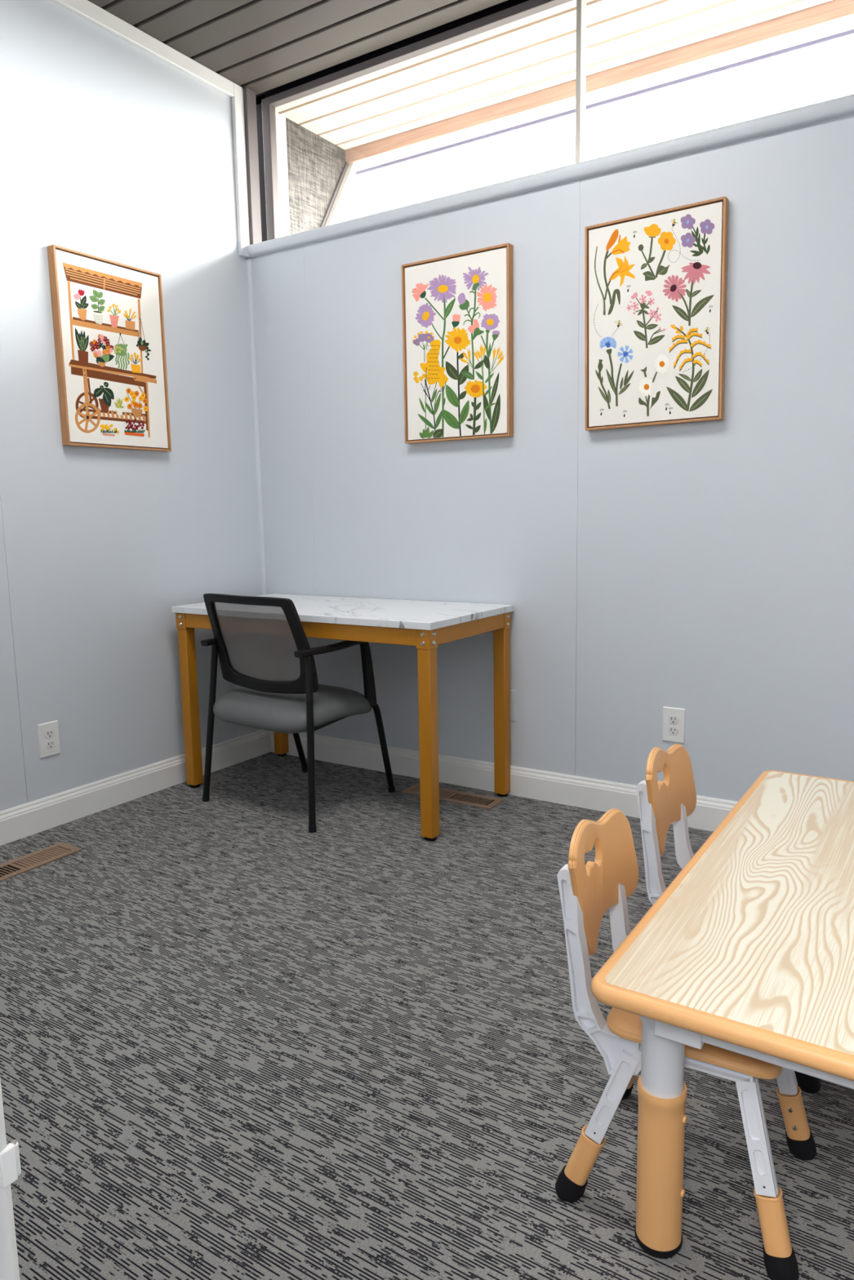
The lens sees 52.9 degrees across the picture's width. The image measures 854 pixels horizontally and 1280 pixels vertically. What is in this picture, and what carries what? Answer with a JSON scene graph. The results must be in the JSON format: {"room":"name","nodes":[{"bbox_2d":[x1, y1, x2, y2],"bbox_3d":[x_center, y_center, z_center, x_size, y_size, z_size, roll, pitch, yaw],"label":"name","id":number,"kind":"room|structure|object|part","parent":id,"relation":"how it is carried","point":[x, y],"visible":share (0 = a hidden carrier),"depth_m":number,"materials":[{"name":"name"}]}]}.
{"room":"children's room","nodes":[
{"label":"children's room","id":0,"kind":"room"},
{"bbox_2d":[0,0,357,811],"bbox_3d":[-1.412,-0.777,2.965,0.150,2.920,3.791,4,10,32],"label":"wall","id":1,"kind":"structure","parent":0,"point":[109,149],"depth_m":3.24,"materials":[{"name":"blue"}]},
{"bbox_2d":[37,720,60,758],"bbox_3d":[-1.355,0.357,3.079,0.008,0.123,0.079,4,10,32],"label":"wall outlet","id":2,"kind":"object","parent":1,"relation":"attached to","point":[48,732],"visible":1,"depth_m":3.07,"materials":[{"name":"white plastic"}]},
{"bbox_2d":[44,729,53,738],"bbox_3d":[-1.354,0.338,3.075,0.002,0.029,0.034,4,10,32],"label":"socket","id":3,"kind":"object","parent":2,"relation":"attached to","point":[49,734],"depth_m":3.07,"materials":[{"name":"grey plastic"}]},
{"bbox_2d":[45,740,54,749],"bbox_3d":[-1.353,0.376,3.081,0.002,0.029,0.034,4,10,32],"label":"socket","id":4,"kind":"object","parent":2,"relation":"attached to","point":[50,744],"depth_m":3.08,"materials":[{"name":"grey plastic"}]},
{"bbox_2d":[47,244,171,452],"bbox_3d":[-1.163,-1.054,3.184,0.036,0.671,0.463,4,10,32],"label":"framed print","id":5,"kind":"object","parent":1,"relation":"attached to","point":[108,315],"visible":1,"depth_m":3.15,"materials":[{"name":"multicoloured paper"}]},
{"bbox_2d":[0,729,271,845],"bbox_3d":[-1.493,0.654,2.892,0.016,0.114,2.807,4,10,32],"label":"baseboard","id":6,"kind":"structure","parent":1,"relation":"attached to","point":[19,822],"depth_m":3.31,"materials":[{"name":"white paint"}]},
{"bbox_2d":[51,0,249,244],"bbox_3d":[-1.537,-1.843,2.521,0.020,0.636,2.799,4,10,32],"label":"trim","id":7,"kind":"structure","parent":1,"relation":"attached to","point":[86,9],"depth_m":3.44,"materials":[{"name":"white paint"}]},
{"bbox_2d":[243,86,262,244],"bbox_3d":[-0.767,-2.016,3.711,0.056,0.665,0.058,4,10,32],"label":"trim","id":8,"kind":"structure","parent":1,"relation":"attached to","point":[249,95],"depth_m":3.69,"materials":[{"name":"grey paint"}]},
{"bbox_3d":[-0.704,-1.882,3.934,0.060,1.000,0.160,4,10,32],"label":"post","id":9,"kind":"part","parent":1,"relation":"part of","materials":[{"name":"white paint"}]},
{"bbox_3d":[-0.528,-2.016,4.167,0.030,0.807,0.453,4,10,32],"label":"panel","id":10,"kind":"part","parent":1,"relation":"part of","materials":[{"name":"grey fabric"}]},
{"bbox_3d":[-0.506,-1.978,4.177,0.080,0.766,0.481,4,10,32],"label":"edge trim","id":11,"kind":"part","parent":1,"relation":"part of","materials":[{"name":"white"}]},
{"bbox_2d":[88,0,513,97],"bbox_3d":[0.059,-2.075,1.519,3.950,0.060,3.017,4,10,32],"label":"ceiling","id":12,"kind":"structure","parent":0,"point":[263,46],"depth_m":3.20,"materials":[{"name":"grey paint"}]},
{"bbox_2d":[0,751,853,1279],"bbox_3d":[-0.271,0.965,1.366,4.150,0.100,4.307,4,10,32],"label":"floor","id":13,"kind":"structure","parent":0,"point":[238,1041],"depth_m":1.74,"materials":[{"name":"grey carpet"}]},
{"bbox_2d":[0,842,82,881],"bbox_3d":[-1.315,0.726,2.748,0.118,0.008,0.400,4,10,32],"label":"floor vent","id":14,"kind":"object","parent":13,"relation":"in","point":[17,866],"visible":1,"depth_m":2.80,"materials":[{"name":"brown metal"}]},
{"bbox_2d":[200,593,395,832],"bbox_3d":[-0.496,0.217,3.322,0.612,0.825,0.542,5,10,37],"label":"office chair","id":15,"kind":"object","parent":13,"relation":"on","point":[264,639],"visible":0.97,"depth_m":3.13,"materials":[{"name":"grey plastic"}]},
{"bbox_3d":[-0.726,0.101,3.427,0.044,0.270,0.399,5,10,37],"label":"armrest","id":16,"kind":"part","parent":15,"relation":"part of","materials":[{"name":"black plastic"}]},
{"bbox_3d":[-0.840,0.312,3.328,0.092,0.617,0.025,-3,9,-15],"label":"leg","id":17,"kind":"part","parent":15,"relation":"part of","materials":[{"name":"black metal"}]},
{"bbox_3d":[-0.625,0.015,3.125,0.506,0.364,0.127,5,10,37],"label":"frame","id":18,"kind":"part","parent":15,"relation":"part of","materials":[{"name":"black plastic"}]},
{"bbox_3d":[-0.518,0.241,3.296,0.550,0.124,0.440,5,10,37],"label":"seat","id":19,"kind":"part","parent":15,"relation":"part of","materials":[{"name":"grey fabric"}]},
{"bbox_3d":[-0.577,0.374,3.650,0.029,0.393,0.155,6,11,40],"label":"leg","id":20,"kind":"part","parent":15,"relation":"part of","materials":[{"name":"black metal"}]},
{"bbox_3d":[-0.408,0.352,3.003,0.025,0.617,0.092,-1,8,0],"label":"leg","id":21,"kind":"part","parent":15,"relation":"part of","materials":[{"name":"black metal"}]},
{"bbox_3d":[-0.320,0.282,3.143,0.022,0.053,0.322,5,10,37],"label":"seat rail","id":22,"kind":"part","parent":15,"relation":"part of","materials":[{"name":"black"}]},
{"bbox_3d":[-0.319,0.139,3.122,0.044,0.270,0.399,5,10,37],"label":"armrest","id":23,"kind":"part","parent":15,"relation":"part of","materials":[{"name":"black plastic"}]},
{"bbox_3d":[-0.180,0.411,3.352,0.029,0.393,0.155,5,10,33],"label":"leg","id":24,"kind":"part","parent":15,"relation":"part of","materials":[{"name":"black metal"}]},
{"bbox_2d":[171,593,513,840],"bbox_3d":[-0.339,0.237,3.402,1.226,0.750,0.596,4,10,32],"label":"desk","id":25,"kind":"object","parent":13,"relation":"on","point":[425,625],"visible":0.8,"depth_m":3.15,"materials":[{"name":"white stone"}]},
{"bbox_3d":[-0.965,0.241,3.494,0.054,0.714,0.054,4,10,32],"label":"leg","id":26,"kind":"part","parent":25,"relation":"part of","materials":[{"name":"orange wood"}]},
{"bbox_3d":[-0.681,0.172,3.932,0.054,0.714,0.054,4,10,32],"label":"leg","id":27,"kind":"part","parent":25,"relation":"part of","materials":[{"name":"orange wood"}]},
{"bbox_3d":[-0.493,-0.044,3.125,1.100,0.057,0.020,4,10,32],"label":"rail","id":28,"kind":"part","parent":25,"relation":"part of","materials":[{"name":"orange wood"}]},
{"bbox_3d":[0.005,0.315,2.875,0.054,0.714,0.054,4,10,32],"label":"leg","id":29,"kind":"part","parent":25,"relation":"part of","materials":[{"name":"orange wood"}]},
{"bbox_3d":[0.154,-0.043,3.039,0.020,0.057,0.473,4,10,32],"label":"rail","id":30,"kind":"part","parent":25,"relation":"part of","materials":[{"name":"orange wood"}]},
{"bbox_3d":[0.290,0.246,3.314,0.054,0.714,0.054,4,10,32],"label":"leg","id":31,"kind":"part","parent":25,"relation":"part of","materials":[{"name":"brown wood"}]},
{"bbox_2d":[401,783,503,809],"bbox_3d":[0.097,0.611,3.363,0.400,0.008,0.118,4,10,32],"label":"floor vent","id":32,"kind":"object","parent":13,"relation":"in","point":[445,794],"visible":0.75,"depth_m":3.33,"materials":[{"name":"brown metal"}]},
{"bbox_2d":[555,808,816,1279],"bbox_3d":[0.435,0.588,1.401,0.375,0.612,0.346,4,10,29],"label":"chair","id":33,"kind":"object","parent":13,"relation":"on","point":[587,891],"visible":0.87,"depth_m":1.35,"materials":[{"name":"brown plastic"}]},
{"bbox_3d":[0.297,0.402,1.450,0.032,0.254,0.346,4,10,29],"label":"backrest","id":34,"kind":"part","parent":33,"relation":"part of","materials":[{"name":"brown plastic"}]},
{"bbox_3d":[0.287,0.734,1.355,0.098,0.195,0.030,1,9,12],"label":"leg","id":35,"kind":"part","parent":33,"relation":"part of","materials":[{"name":"white plastic"}]},
{"bbox_3d":[0.448,0.495,1.491,0.300,0.325,0.026,4,10,29],"label":"frame","id":36,"kind":"part","parent":33,"relation":"part of","materials":[{"name":"white plastic"}]},
{"bbox_3d":[0.344,0.524,1.306,0.300,0.325,0.026,4,10,29],"label":"frame","id":37,"kind":"part","parent":33,"relation":"part of","materials":[{"name":"white plastic"}]},
{"bbox_3d":[0.445,0.598,1.385,0.258,0.028,0.260,4,10,29],"label":"seat","id":38,"kind":"part","parent":33,"relation":"part of","materials":[{"name":"brown plastic"}]},
{"bbox_3d":[0.482,0.737,1.247,0.032,0.202,0.079,-7,10,-35],"label":"leg","id":39,"kind":"part","parent":33,"relation":"part of","materials":[{"name":"white plastic"}]},
{"bbox_3d":[0.599,0.705,1.455,0.079,0.202,0.032,0,8,4],"label":"leg","id":40,"kind":"part","parent":33,"relation":"part of","materials":[{"name":"white plastic"}]},
{"bbox_2d":[591,770,853,1258],"bbox_3d":[0.791,0.642,1.549,0.604,0.450,1.172,4,10,32],"label":"table","id":41,"kind":"object","parent":13,"relation":"on","point":[748,950],"visible":1,"depth_m":1.26,"materials":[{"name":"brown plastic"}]},
{"bbox_3d":[0.358,0.605,1.257,0.112,0.223,0.112,4,10,32],"label":"leg","id":42,"kind":"part","parent":41,"relation":"part of","materials":[{"name":"white plastic"}]},
{"bbox_3d":[0.512,0.537,1.098,0.440,0.047,0.026,4,10,32],"label":"rail","id":43,"kind":"part","parent":41,"relation":"part of","materials":[{"name":"white plastic"}]},
{"bbox_2d":[635,743,821,1093],"bbox_3d":[0.661,0.524,1.807,0.375,0.612,0.346,4,10,31],"label":"chair","id":44,"kind":"object","parent":13,"relation":"on","point":[661,804],"visible":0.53,"depth_m":1.81,"materials":[{"name":"brown plastic"}]},
{"bbox_3d":[0.566,0.460,1.716,0.300,0.325,0.026,4,10,31],"label":"frame","id":45,"kind":"part","parent":44,"relation":"part of","materials":[{"name":"white plastic"}]},
{"bbox_3d":[0.526,0.338,1.861,0.032,0.254,0.346,4,10,31],"label":"backrest","id":46,"kind":"part","parent":44,"relation":"part of","materials":[{"name":"brown plastic"}]},
{"bbox_3d":[0.678,0.432,1.896,0.300,0.325,0.026,4,10,31],"label":"frame","id":47,"kind":"part","parent":44,"relation":"part of","materials":[{"name":"white plastic"}]},
{"bbox_2d":[249,113,853,801],"bbox_3d":[0.853,-0.470,2.957,3.750,2.238,0.130,4,10,32],"label":"wall","id":48,"kind":"structure","parent":0,"point":[705,569],"depth_m":3.04,"materials":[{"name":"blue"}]},
{"bbox_2d":[246,257,266,595],"bbox_3d":[-0.759,-0.625,3.893,0.014,2.100,0.014,4,10,32],"label":"trim","id":49,"kind":"structure","parent":48,"relation":"attached to","point":[248,260],"depth_m":3.84,"materials":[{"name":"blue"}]},
{"bbox_2d":[255,0,572,241],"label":"window frame","id":50,"kind":"structure","parent":48,"relation":"in","point":[530,7],"depth_m":3.46,"materials":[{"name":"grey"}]},
{"bbox_2d":[401,243,513,444],"bbox_3d":[0.111,-1.099,3.239,0.463,0.671,0.036,4,10,32],"label":"framed print","id":51,"kind":"object","parent":48,"relation":"attached to","point":[458,308],"visible":1,"depth_m":3.22,"materials":[{"name":"multicoloured paper"}]},
{"bbox_2d":[270,731,737,831],"bbox_3d":[0.832,0.590,3.051,3.750,0.114,0.016,4,10,32],"label":"baseboard","id":52,"kind":"structure","parent":48,"relation":"attached to","point":[708,814],"depth_m":3.35,"materials":[{"name":"white paint"}]},
{"bbox_2d":[510,689,515,720],"bbox_3d":[0.311,0.253,3.341,0.079,0.123,0.007,4,10,32],"label":"blank wall plate","id":53,"kind":"object","parent":48,"relation":"attached to","point":[513,692],"visible":0.27,"depth_m":3.32,"materials":[{"name":"grey paint"}]},
{"bbox_2d":[237,93,853,257],"bbox_3d":[0.816,-1.576,2.767,3.750,0.054,0.196,4,10,32],"label":"trim","id":54,"kind":"structure","parent":48,"relation":"attached to","point":[841,106],"depth_m":2.90,"materials":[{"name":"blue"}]},
{"bbox_2d":[575,0,586,163],"bbox_3d":[0.538,-1.935,2.998,0.019,0.648,0.047,4,10,32],"label":"trim","id":55,"kind":"structure","parent":48,"relation":"attached to","point":[580,56],"depth_m":2.98,"materials":[{"name":"beige paint"}]},
{"bbox_2d":[584,195,728,431],"bbox_3d":[0.746,-1.053,2.833,0.463,0.671,0.036,4,10,33],"label":"framed print","id":56,"kind":"object","parent":48,"relation":"attached to","point":[655,282],"visible":1,"depth_m":2.81,"materials":[{"name":"paper"}]},
{"bbox_2d":[662,706,685,743],"bbox_3d":[0.860,0.297,2.991,0.079,0.123,0.008,4,10,32],"label":"wall outlet","id":57,"kind":"object","parent":48,"relation":"attached to","point":[673,718],"visible":1,"depth_m":2.99,"materials":[{"name":"white plastic"}]},
{"bbox_2d":[668,726,678,734],"bbox_3d":[0.859,0.317,2.992,0.034,0.029,0.002,4,10,32],"label":"socket","id":58,"kind":"object","parent":57,"relation":"attached to","point":[672,730],"depth_m":2.99,"materials":[{"name":"grey plastic"}]},
{"bbox_2d":[668,715,678,724],"bbox_3d":[0.858,0.278,2.986,0.034,0.029,0.002,4,10,32],"label":"socket","id":59,"kind":"object","parent":57,"relation":"attached to","point":[673,719],"depth_m":2.98,"materials":[{"name":"grey plastic"}]},
{"bbox_3d":[-0.738,-0.411,0.467,3.950,2.900,0.130,4,10,32],"label":"wall","id":60,"kind":"structure","parent":0,"visible":0},
{"bbox_2d":[0,1079,21,1279],"bbox_3d":[0.198,0.042,-0.059,1.021,2.125,0.150,4,10,32],"label":"door","id":61,"kind":"structure","parent":60,"relation":"in","point":[10,1162],"depth_m":0.25,"materials":[{"name":"white"}]},
{"bbox_3d":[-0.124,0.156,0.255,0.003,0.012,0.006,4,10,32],"label":"strike plate","id":62,"kind":"part","parent":61,"relation":"part of","materials":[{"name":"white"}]},
{"label":"outside","id":63,"kind":"structure","parent":0,"visible":0},
{"bbox_2d":[275,0,831,149],"bbox_3d":[1.130,-2.298,2.939,5.200,0.050,0.599,4,10,32],"label":"soffit","id":64,"kind":"structure","parent":63,"point":[537,51],"depth_m":3.46,"materials":[{"name":"beige"}]},
{"bbox_2d":[344,0,853,164],"bbox_3d":[1.302,-2.314,3.207,5.200,0.123,0.035,4,10,32],"label":"roof beam","id":65,"kind":"structure","parent":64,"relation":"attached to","point":[833,11],"depth_m":3.51,"materials":[{"name":"brown wood"}]},
{"bbox_2d":[355,17,853,175],"bbox_3d":[1.337,-2.305,3.264,5.200,0.102,0.097,4,10,32],"label":"gutter","id":66,"kind":"object","parent":65,"relation":"attached to","point":[846,28],"visible":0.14,"depth_m":3.60,"materials":[{"name":"white"}]}
]}

